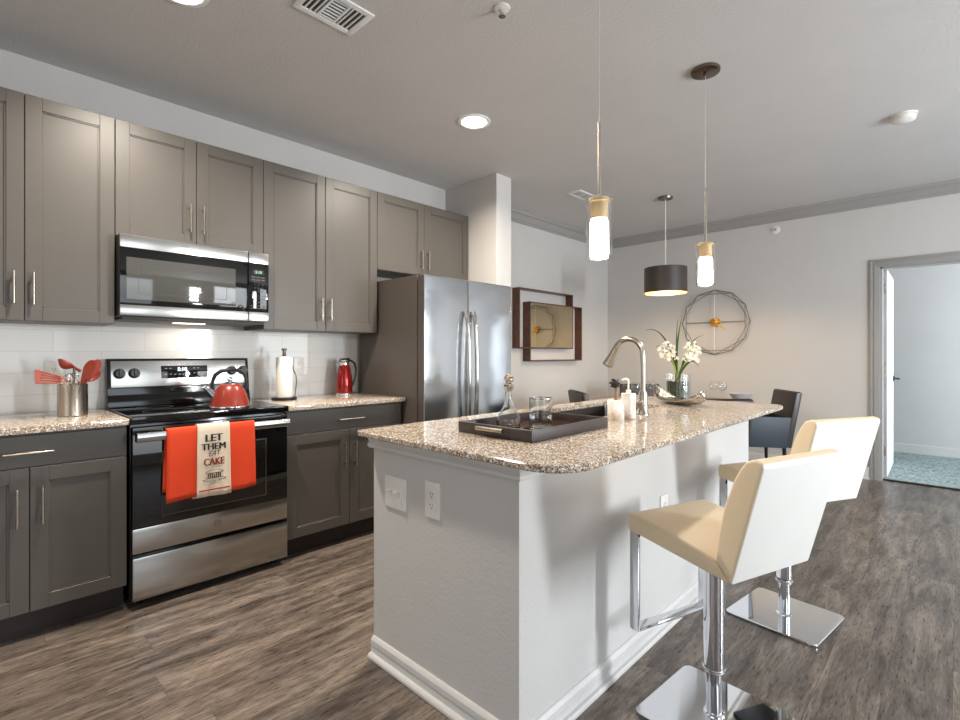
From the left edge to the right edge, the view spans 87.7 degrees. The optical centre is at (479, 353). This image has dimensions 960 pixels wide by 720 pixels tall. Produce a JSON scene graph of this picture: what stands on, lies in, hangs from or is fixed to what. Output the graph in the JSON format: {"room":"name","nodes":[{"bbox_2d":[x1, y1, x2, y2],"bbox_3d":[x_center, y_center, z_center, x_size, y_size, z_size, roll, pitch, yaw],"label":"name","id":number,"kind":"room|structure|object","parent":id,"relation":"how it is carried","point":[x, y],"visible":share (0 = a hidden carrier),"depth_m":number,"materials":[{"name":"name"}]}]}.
{"room":"kitchen","nodes":[
{"label":"kitchen","id":0,"kind":"room"},
{"bbox_2d":[0,49,607,414],"bbox_3d":[-1.385,-0.151,3.659,0.150,2.743,8.857,0,0,44],"label":"wall","id":1,"kind":"structure","parent":0,"point":[540,259],"depth_m":4.32,"materials":[{"name":"paint"}]},
{"bbox_2d":[0,86,114,325],"bbox_3d":[-2.222,-0.684,2.426,0.348,1.064,0.690,0,0,44],"label":"upper cabinet","id":2,"kind":"object","parent":1,"relation":"attached to","point":[57,160],"visible":1,"depth_m":2.42,"materials":[{"name":"paint"}]},
{"bbox_2d":[0,323,356,414],"bbox_3d":[-1.942,0.077,2.965,0.008,0.458,2.785,0,0,44],"label":"backsplash","id":3,"kind":"structure","parent":1,"relation":"attached to","point":[24,348],"depth_m":2.93,"materials":[{"name":"white tile"}]},
{"bbox_2d":[44,362,63,384],"bbox_3d":[-2.246,0.105,2.637,0.008,0.120,0.078,0,0,44],"label":"power outlet","id":4,"kind":"object","parent":3,"relation":"attached to","point":[50,367],"visible":0.52,"depth_m":2.63,"materials":[{"name":"white plastic"}]},
{"bbox_2d":[50,367,57,372],"bbox_3d":[-2.246,0.085,2.637,0.008,0.033,0.033,0,0,44],"label":"receptacle","id":5,"kind":"object","parent":4,"relation":"attached to","point":[52,369],"depth_m":2.63,"materials":[{"name":"white plastic"}]},
{"bbox_2d":[294,358,303,373],"bbox_3d":[-1.308,0.090,3.614,0.008,0.120,0.078,0,0,44],"label":"power outlet","id":6,"kind":"object","parent":3,"relation":"attached to","point":[298,362],"visible":1,"depth_m":3.61,"materials":[{"name":"white plastic"}]},
{"bbox_2d":[115,119,262,252],"bbox_3d":[-1.719,-0.913,2.951,0.348,0.606,0.760,0,0,44],"label":"upper cabinet","id":7,"kind":"object","parent":1,"relation":"attached to","point":[168,186],"visible":0.83,"depth_m":2.81,"materials":[{"name":"paint"}]},
{"bbox_2d":[115,233,268,325],"bbox_3d":[-1.696,-0.392,2.929,0.388,0.434,0.754,0,0,44],"label":"microwave","id":8,"kind":"object","parent":7,"relation":"attached to","point":[157,280],"visible":1,"depth_m":2.75,"materials":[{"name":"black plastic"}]},
{"bbox_2d":[244,160,376,333],"bbox_3d":[-1.161,-0.684,3.531,0.348,1.064,0.846,0,0,44],"label":"upper cabinet","id":9,"kind":"object","parent":1,"relation":"attached to","point":[320,232],"visible":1,"depth_m":3.40,"materials":[{"name":"paint"}]},
{"bbox_2d":[377,191,467,280],"bbox_3d":[-0.533,-0.923,4.185,0.348,0.586,0.962,0,0,44],"label":"upper cabinet","id":10,"kind":"object","parent":1,"relation":"attached to","point":[413,238],"visible":0.84,"depth_m":4.03,"materials":[{"name":"paint"}]},
{"bbox_2d":[512,287,581,360],"bbox_3d":[0.801,-0.308,5.752,0.100,0.789,1.211,0,0,44],"label":"wall mirror","id":11,"kind":"object","parent":1,"relation":"attached to","point":[545,325],"visible":1,"depth_m":5.63,"materials":[{"name":"brown wood"}]},
{"bbox_2d":[531,303,571,347],"bbox_3d":[0.821,-0.310,5.722,0.024,0.486,0.811,0,0,44],"label":"mirror glass","id":12,"kind":"object","parent":11,"relation":"attached to","point":[551,324],"depth_m":5.70,"materials":[{"name":"brown mirror"}]},
{"bbox_2d":[511,207,585,242],"bbox_3d":[0.807,-1.469,5.764,0.095,0.108,2.782,0,0,44],"label":"trim","id":13,"kind":"structure","parent":1,"relation":"attached to","point":[518,216],"depth_m":5.71,"materials":[{"name":"grey paint"}]},
{"bbox_2d":[445,173,510,286],"bbox_3d":[-0.029,-0.151,4.507,0.650,2.743,0.190,0,0,44],"label":"wall","id":14,"kind":"structure","parent":0,"point":[486,201],"depth_m":4.32,"materials":[{"name":"paint"}]},
{"bbox_2d":[0,0,959,238],"bbox_3d":[1.018,-1.583,1.433,6.700,0.120,8.977,0,0,44],"label":"ceiling","id":15,"kind":"structure","parent":0,"point":[801,102],"depth_m":2.83,"materials":[{"name":"paint"}]},
{"bbox_2d":[169,0,209,7],"bbox_3d":[-1.250,-1.519,2.089,0.216,0.008,0.216,0,0,44],"label":"recessed light","id":16,"kind":"object","parent":15,"relation":"in","point":[186,3],"visible":1,"depth_m":2.17,"materials":[{"name":"white paint"}]},
{"bbox_2d":[292,0,374,35],"bbox_3d":[-0.646,-1.519,2.215,0.203,0.008,0.292,0,0,44],"label":"ceiling vent","id":17,"kind":"object","parent":15,"relation":"in","point":[345,16],"visible":1,"depth_m":2.23,"materials":[{"name":"white metal"}]},
{"bbox_2d":[458,114,490,129],"bbox_3d":[-0.039,-1.519,3.282,0.216,0.008,0.216,0,0,44],"label":"recessed light","id":18,"kind":"object","parent":15,"relation":"in","point":[469,121],"visible":1,"depth_m":3.27,"materials":[{"name":"white paint"}]},
{"bbox_2d":[494,2,509,18],"bbox_3d":[0.097,-1.504,2.204,0.072,0.038,0.072,0,0,44],"label":"sprinkler","id":19,"kind":"object","parent":15,"relation":"attached to","point":[502,8],"visible":1,"depth_m":2.20,"materials":[{"name":"white plastic"}]},
{"bbox_2d":[567,190,593,199],"bbox_3d":[0.973,-1.519,4.793,0.150,0.008,0.280,0,0,44],"label":"ceiling vent","id":20,"kind":"object","parent":15,"relation":"in","point":[580,194],"visible":0.82,"depth_m":4.77,"materials":[{"name":"white metal"}]},
{"bbox_2d":[586,0,612,259],"bbox_3d":[0.457,-0.944,1.918,0.148,1.156,0.148,0,0,44],"label":"pendant light","id":21,"kind":"object","parent":15,"relation":"hanging from","point":[598,207],"visible":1,"depth_m":1.88,"materials":[{"name":"white glass"}]},
{"bbox_2d":[644,195,686,295],"bbox_3d":[1.809,-1.055,4.877,0.396,0.934,0.396,0,0,44],"label":"drum pendant","id":22,"kind":"object","parent":15,"relation":"hanging from","point":[660,280],"visible":1,"depth_m":4.72,"materials":[{"name":"black metal"}]},
{"bbox_2d":[691,62,720,286],"bbox_3d":[1.211,-0.944,2.685,0.148,1.156,0.148,0,0,44],"label":"pendant light","id":23,"kind":"object","parent":15,"relation":"hanging from","point":[705,250],"visible":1,"depth_m":2.65,"materials":[{"name":"white glass"}]},
{"bbox_2d":[890,110,917,124],"bbox_3d":[2.707,-1.500,3.193,0.138,0.045,0.138,0,0,44],"label":"smoke detector","id":24,"kind":"object","parent":15,"relation":"attached to","point":[904,117],"visible":1,"depth_m":3.16,"materials":[{"name":"white plastic"}]},
{"bbox_2d":[0,452,959,719],"bbox_3d":[1.667,1.264,2.108,6.700,0.112,10.850,0,0,44],"label":"floor","id":25,"kind":"structure","parent":0,"point":[288,638],"depth_m":2.09,"materials":[{"name":"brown wood"}]},
{"bbox_2d":[0,425,126,641],"bbox_3d":[-2.115,0.778,2.317,0.638,0.884,0.688,0,0,44],"label":"base cabinet","id":26,"kind":"object","parent":25,"relation":"on","point":[63,494],"visible":1,"depth_m":2.21,"materials":[{"name":"paint"}]},
{"bbox_2d":[105,358,289,603],"bbox_3d":[-1.582,0.625,2.824,0.683,1.190,0.760,0,0,44],"label":"range","id":27,"kind":"object","parent":25,"relation":"on","point":[179,544],"visible":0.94,"depth_m":2.68,"materials":[{"name":"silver metal"}]},
{"bbox_2d":[105,399,287,423],"bbox_3d":[-1.598,0.317,2.839,0.624,0.034,0.760,0,0,44],"label":"cooktop","id":28,"kind":"object","parent":27,"relation":"in","point":[192,410],"depth_m":2.68,"materials":[{"name":"black glass"}]},
{"bbox_2d":[162,420,255,503],"bbox_3d":[-1.373,0.541,2.561,0.054,0.359,0.431,0,0,44],"label":"towel","id":29,"kind":"object","parent":27,"relation":"hanging from","point":[180,446],"visible":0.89,"depth_m":2.48,"materials":[{"name":"fabric"}]},
{"bbox_2d":[192,421,230,498],"bbox_3d":[-1.370,0.544,2.560,0.062,0.378,0.169,0,0,44],"label":"tea towel","id":30,"kind":"object","parent":29,"relation":"on","point":[213,439],"visible":0.99,"depth_m":2.54,"materials":[{"name":"fabric"}]},
{"bbox_2d":[203,368,250,408],"bbox_3d":[-1.395,0.190,2.790,0.209,0.220,0.209,0,0,10],"label":"tea kettle","id":31,"kind":"object","parent":27,"relation":"on","point":[230,394],"visible":1,"depth_m":2.73,"materials":[{"name":"red metal"}]},
{"bbox_2d":[283,402,400,555],"bbox_3d":[-1.048,0.778,3.427,0.638,0.884,0.833,0,0,44],"label":"base cabinet","id":32,"kind":"object","parent":25,"relation":"on","point":[330,467],"visible":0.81,"depth_m":3.15,"materials":[{"name":"paint"}]},
{"bbox_2d":[251,392,405,410],"bbox_3d":[-1.046,0.321,3.430,0.639,0.030,0.846,0,0,44],"label":"countertop","id":33,"kind":"structure","parent":32,"relation":"on","point":[306,402],"depth_m":3.30,"materials":[{"name":"stone"}]},
{"bbox_2d":[271,348,296,400],"bbox_3d":[-1.294,0.136,3.307,0.160,0.340,0.162,0,0,44],"label":"paper towel holder","id":34,"kind":"object","parent":33,"relation":"on","point":[294,397],"visible":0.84,"depth_m":3.28,"materials":[{"name":"silver metal"}]},
{"bbox_2d":[276,357,292,397],"bbox_3d":[-1.295,0.155,3.306,0.103,0.263,0.103,0,0,44],"label":"paper towel roll","id":35,"kind":"object","parent":34,"relation":"on","point":[284,365],"visible":1,"depth_m":3.26,"materials":[{"name":"white paper"}]},
{"bbox_2d":[336,358,356,394],"bbox_3d":[-0.996,0.170,3.728,0.152,0.272,0.121,0,0,-13],"label":"thermal carafe","id":36,"kind":"object","parent":33,"relation":"on","point":[344,384],"visible":1,"depth_m":3.69,"materials":[{"name":"red paint"}]},
{"bbox_2d":[360,274,510,423],"bbox_3d":[-0.320,0.334,3.974,0.849,1.773,0.916,0,0,44],"label":"refrigerator","id":37,"kind":"object","parent":25,"relation":"on","point":[440,344],"visible":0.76,"depth_m":3.63,"materials":[{"name":"metal"}]},
{"bbox_2d":[367,421,747,719],"bbox_3d":[0.623,0.774,2.567,0.814,0.892,2.305,0,0,44],"label":"kitchen island","id":38,"kind":"object","parent":25,"relation":"on","point":[514,604],"visible":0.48,"depth_m":1.75,"materials":[{"name":"paint"}]},
{"bbox_2d":[385,474,406,511],"bbox_3d":[-0.330,0.534,1.908,0.133,0.120,0.026,0,0,44],"label":"light switch","id":39,"kind":"object","parent":38,"relation":"attached to","point":[395,488],"visible":1,"depth_m":1.91,"materials":[{"name":"white plastic"}]},
{"bbox_2d":[425,480,440,520],"bbox_3d":[-0.168,0.517,1.764,0.080,0.128,0.008,0,0,44],"label":"power outlet","id":40,"kind":"object","parent":38,"relation":"attached to","point":[432,489],"visible":1,"depth_m":1.76,"materials":[{"name":"white plastic"}]},
{"bbox_2d":[429,490,434,498],"bbox_3d":[-0.168,0.497,1.764,0.033,0.033,0.008,0,0,44],"label":"receptacle","id":41,"kind":"object","parent":40,"relation":"attached to","point":[431,492],"depth_m":1.76,"materials":[{"name":"white plastic"}]},
{"bbox_2d":[429,501,434,510],"bbox_3d":[-0.168,0.537,1.764,0.033,0.033,0.008,0,0,44],"label":"receptacle","id":42,"kind":"object","parent":40,"relation":"attached to","point":[431,503],"depth_m":1.76,"materials":[{"name":"white plastic"}]},
{"bbox_2d":[358,396,782,473],"bbox_3d":[0.666,0.317,2.491,0.997,0.022,2.325,0,0,44],"label":"island countertop","id":43,"kind":"structure","parent":38,"relation":"on","point":[667,423],"depth_m":1.84,"materials":[{"name":"stone"}]},
{"bbox_2d":[459,412,607,442],"bbox_3d":[0.223,0.284,2.011,0.363,0.041,0.565,0,0,44],"label":"serving tray","id":44,"kind":"object","parent":43,"relation":"on","point":[563,424],"visible":0.84,"depth_m":1.90,"materials":[{"name":"brown wood"}]},
{"bbox_2d":[496,375,520,427],"bbox_3d":[0.115,0.190,1.997,0.099,0.212,0.099,0,0,44],"label":"glass decanter","id":45,"kind":"object","parent":44,"relation":"on","point":[508,416],"visible":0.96,"depth_m":1.98,"materials":[{"name":"clear glass"}]},
{"bbox_2d":[529,397,551,429],"bbox_3d":[0.238,0.235,1.960,0.091,0.124,0.091,0,0,44],"label":"glass tumbler","id":46,"kind":"object","parent":44,"relation":"on","point":[540,408],"visible":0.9,"depth_m":1.92,"materials":[{"name":"clear glass"}]},
{"bbox_2d":[558,405,648,416],"bbox_3d":[0.674,0.418,2.778,0.396,0.178,0.796,0,0,44],"label":"sink","id":47,"kind":"object","parent":43,"relation":"in","point":[601,411],"visible":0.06,"depth_m":3.06,"materials":[{"name":"grey metal"}]},
{"bbox_2d":[607,399,623,420],"bbox_3d":[0.624,0.259,2.296,0.076,0.095,0.076,0,0,44],"label":"crock","id":48,"kind":"object","parent":43,"relation":"on","point":[615,408],"visible":0.96,"depth_m":2.26,"materials":[{"name":"white ceramic"}]},
{"bbox_2d":[609,378,619,399],"bbox_3d":[0.620,0.205,2.307,0.049,0.180,0.037,0,0,44],"label":"dish brush","id":49,"kind":"object","parent":48,"relation":"in","point":[614,383],"visible":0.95,"depth_m":2.30,"materials":[{"name":"brown wood"}]},
{"bbox_2d":[603,336,648,414],"bbox_3d":[0.759,0.109,2.561,0.106,0.394,0.286,0,0,-31],"label":"kitchen faucet","id":50,"kind":"object","parent":43,"relation":"on","point":[642,404],"visible":1,"depth_m":2.50,"materials":[{"name":"silver metal"}]},
{"bbox_2d":[621,378,635,419],"bbox_3d":[0.692,0.210,2.345,0.062,0.192,0.052,0,0,44],"label":"soap dispenser","id":51,"kind":"object","parent":43,"relation":"on","point":[629,398],"visible":0.91,"depth_m":2.32,"materials":[{"name":"white ceramic"}]},
{"bbox_2d":[621,393,635,419],"bbox_3d":[0.695,0.245,2.341,0.052,0.120,0.052,0,0,44],"label":"bottle","id":52,"kind":"object","parent":51,"relation":"attached to","point":[629,398],"depth_m":2.32,"materials":[{"name":"white ceramic"}]},
{"bbox_2d":[666,380,689,397],"bbox_3d":[1.302,0.220,3.291,0.156,0.172,0.156,0,0,44],"label":"flower vase","id":53,"kind":"object","parent":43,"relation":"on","point":[681,388],"visible":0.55,"depth_m":3.23,"materials":[{"name":"clear glass"}]},
{"bbox_2d":[648,318,702,380],"bbox_3d":[1.271,-0.031,3.294,0.378,0.434,0.108,0,0,44],"label":"flower bouquet","id":54,"kind":"object","parent":53,"relation":"on","point":[672,352],"visible":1,"depth_m":3.28,"materials":[{"name":"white plant"}]},
{"bbox_2d":[653,384,706,404],"bbox_3d":[1.210,0.255,3.053,0.180,0.102,0.544,0,0,-9],"label":"bowl","id":55,"kind":"object","parent":43,"relation":"on","point":[660,393],"visible":1,"depth_m":3.01,"materials":[{"name":"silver metal"}]},
{"bbox_2d":[660,493,667,506],"bbox_3d":[0.819,0.687,2.220,0.008,0.122,0.078,0,0,44],"label":"power outlet","id":56,"kind":"object","parent":38,"relation":"attached to","point":[663,498],"visible":0.46,"depth_m":2.21,"materials":[{"name":"white plastic"}]},
{"bbox_2d":[568,389,588,402],"bbox_3d":[1.194,0.787,4.737,0.618,0.868,0.450,0,0,-6],"label":"dining chair","id":57,"kind":"object","parent":25,"relation":"on","point":[574,396],"visible":0.18,"depth_m":4.65,"materials":[{"name":"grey fabric"}]},
{"bbox_2d":[620,384,658,394],"bbox_3d":[1.857,0.787,5.559,0.450,0.868,0.618,0,0,1],"label":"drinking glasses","id":58,"kind":"object","parent":25,"relation":"on","point":[623,387],"visible":0.19,"depth_m":5.80,"materials":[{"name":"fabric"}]},
{"bbox_2d":[589,395,755,402],"bbox_3d":[1.834,0.845,4.852,1.640,0.750,1.640,0,0,44],"label":"dining table","id":59,"kind":"object","parent":25,"relation":"on","point":[599,397],"visible":0.03,"depth_m":5.34,"materials":[{"name":"brown wood"}]},
{"bbox_3d":[2.423,0.468,4.772,0.414,0.004,0.402,0,0,44],"label":"placemat","id":60,"kind":"object","parent":59,"relation":"on","visible":0},
{"bbox_2d":[729,392,751,398],"bbox_3d":[2.470,0.421,4.741,0.200,0.088,0.200,0,0,44],"label":"serving bowl","id":61,"kind":"object","parent":60,"relation":"on","point":[734,395],"visible":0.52,"depth_m":4.68,"materials":[{"name":"grey ceramic"}]},
{"bbox_2d":[706,399,752,447],"bbox_3d":[1.890,0.787,4.176,0.450,0.868,0.618,0,0,-1],"label":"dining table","id":62,"kind":"object","parent":25,"relation":"on","point":[733,400],"visible":0.16,"depth_m":3.88,"materials":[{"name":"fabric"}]},
{"bbox_2d":[628,448,840,719],"bbox_3d":[0.804,0.755,1.652,0.451,0.930,0.521,0,0,-27],"label":"bar stool","id":63,"kind":"object","parent":25,"relation":"on","point":[769,521],"visible":1,"depth_m":1.57,"materials":[{"name":"beige leather"}]},
{"bbox_2d":[749,389,801,457],"bbox_3d":[2.678,0.787,4.847,0.618,0.868,0.450,0,0,7],"label":"dining chair","id":64,"kind":"object","parent":25,"relation":"on","point":[776,429],"visible":0.64,"depth_m":4.62,"materials":[{"name":"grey fabric"}]},
{"bbox_2d":[718,416,879,646],"bbox_3d":[1.427,0.744,2.299,0.469,0.952,0.530,0,0,-19],"label":"bar stool","id":65,"kind":"object","parent":25,"relation":"on","point":[807,624],"visible":0.66,"depth_m":2.17,"materials":[{"name":"beige leather"}]},
{"bbox_2d":[883,478,959,490],"bbox_3d":[4.201,1.212,4.512,0.915,0.016,0.025,0,0,44],"label":"threshold","id":66,"kind":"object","parent":25,"relation":"on","point":[906,482],"depth_m":4.61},
{"bbox_3d":[-2.666,0.778,1.743,0.638,0.884,0.897,0,0,44],"label":"base cabinet","id":67,"kind":"object","parent":25,"relation":"on","visible":0},
{"bbox_2d":[0,408,128,435],"bbox_3d":[-2.426,0.321,1.993,0.639,0.030,1.592,0,0,44],"label":"countertop","id":68,"kind":"structure","parent":67,"relation":"on","point":[25,423],"depth_m":2.27,"materials":[{"name":"stone"}]},
{"bbox_2d":[57,383,88,416],"bbox_3d":[-2.003,0.228,2.460,0.122,0.156,0.122,0,0,44],"label":"utensil crock","id":69,"kind":"object","parent":68,"relation":"on","point":[72,403],"visible":0.92,"depth_m":2.41,"materials":[{"name":"silver metal"}]},
{"bbox_2d":[35,370,69,384],"bbox_3d":[-2.027,0.186,2.412,0.060,0.220,0.183,0,0,44],"label":"slotted turner","id":70,"kind":"object","parent":69,"relation":"in","point":[38,375],"visible":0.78,"depth_m":2.38,"materials":[{"name":"red plastic"}]},
{"bbox_2d":[58,358,81,384],"bbox_3d":[-2.027,0.160,2.460,0.080,0.272,0.087,0,0,-9],"label":"ladle","id":71,"kind":"object","parent":69,"relation":"in","point":[63,364],"visible":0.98,"depth_m":2.44,"materials":[{"name":"red plastic"}]},
{"bbox_2d":[62,373,80,390],"bbox_3d":[-1.982,0.195,2.423,0.114,0.203,0.074,0,0,44],"label":"whisk","id":72,"kind":"object","parent":69,"relation":"in","point":[68,374],"visible":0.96,"depth_m":2.40,"materials":[{"name":"silver metal"}]},
{"bbox_2d":[79,360,95,383],"bbox_3d":[-1.972,0.164,2.460,0.143,0.266,0.027,0,0,-9],"label":"slotted spoon","id":73,"kind":"object","parent":69,"relation":"in","point":[89,367],"visible":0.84,"depth_m":2.46,"materials":[{"name":"red plastic"}]},
{"bbox_2d":[78,370,100,383],"bbox_3d":[-1.993,0.189,2.500,0.040,0.216,0.161,0,0,24],"label":"serving spoon","id":74,"kind":"object","parent":69,"relation":"in","point":[95,377],"visible":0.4,"depth_m":2.56,"materials":[{"name":"red plastic"}]},
{"bbox_2d":[83,359,101,383],"bbox_3d":[-1.970,0.163,2.476,0.155,0.269,0.018,0,0,-28],"label":"spatula","id":75,"kind":"object","parent":69,"relation":"in","point":[98,362],"visible":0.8,"depth_m":2.50,"materials":[{"name":"red plastic"}]},
{"bbox_2d":[608,193,959,466],"bbox_3d":[4.086,-0.151,4.627,6.700,2.743,0.120,0,0,44],"label":"wall","id":76,"kind":"structure","parent":0,"point":[804,287],"depth_m":5.37,"materials":[{"name":"paint"}]},
{"bbox_2d":[682,290,750,354],"bbox_3d":[2.730,-0.362,5.811,0.760,0.760,0.051,0,0,44],"label":"wall clock","id":77,"kind":"object","parent":76,"relation":"attached to","point":[714,322],"visible":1,"depth_m":5.79,"materials":[{"name":"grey metal"}]},
{"bbox_2d":[772,226,779,233],"bbox_3d":[3.183,-1.333,5.386,0.084,0.084,0.036,0,0,44],"label":"sprinkler","id":78,"kind":"object","parent":76,"relation":"attached to","point":[776,229],"visible":1,"depth_m":5.39,"materials":[{"name":"white plastic"}]},
{"bbox_2d":[612,178,959,248],"bbox_3d":[4.011,-1.469,4.549,6.400,0.108,0.095,0,0,44],"label":"trim","id":79,"kind":"structure","parent":76,"relation":"attached to","point":[947,187],"depth_m":5.17,"materials":[{"name":"grey paint"}]},
{"bbox_2d":[748,452,869,479],"bbox_3d":[2.749,1.160,5.811,2.830,0.120,0.024,0,0,44],"label":"baseboard","id":80,"kind":"structure","parent":76,"relation":"attached to","point":[751,456],"depth_m":5.48,"materials":[{"name":"paint"}]},
{"bbox_2d":[884,270,899,476],"bbox_3d":[4.233,0.195,5.184,0.159,2.015,0.903,0,0,43],"label":"door","id":81,"kind":"structure","parent":76,"relation":"in","point":[889,378],"depth_m":4.98,"materials":[{"name":"white paint"}]},
{"bbox_2d":[870,251,959,480],"bbox_3d":[4.195,0.160,4.506,1.065,2.120,0.146,0,0,44],"label":"trim","id":82,"kind":"structure","parent":76,"relation":"attached to","point":[877,267],"depth_m":4.79,"materials":[{"name":"grey paint"}]},
{"bbox_2d":[888,264,959,448],"bbox_3d":[5.960,-0.151,5.423,4.200,2.743,0.120,0,0,44],"label":"wall","id":83,"kind":"structure","parent":0,"point":[926,299],"depth_m":5.96,"materials":[{"name":"paint"}]},
{"bbox_2d":[894,443,959,458],"bbox_3d":[5.914,1.154,5.374,4.000,0.108,0.015,0,0,44],"label":"baseboard","id":84,"kind":"structure","parent":83,"relation":"attached to","point":[898,447],"depth_m":5.94,"materials":[{"name":"paint"}]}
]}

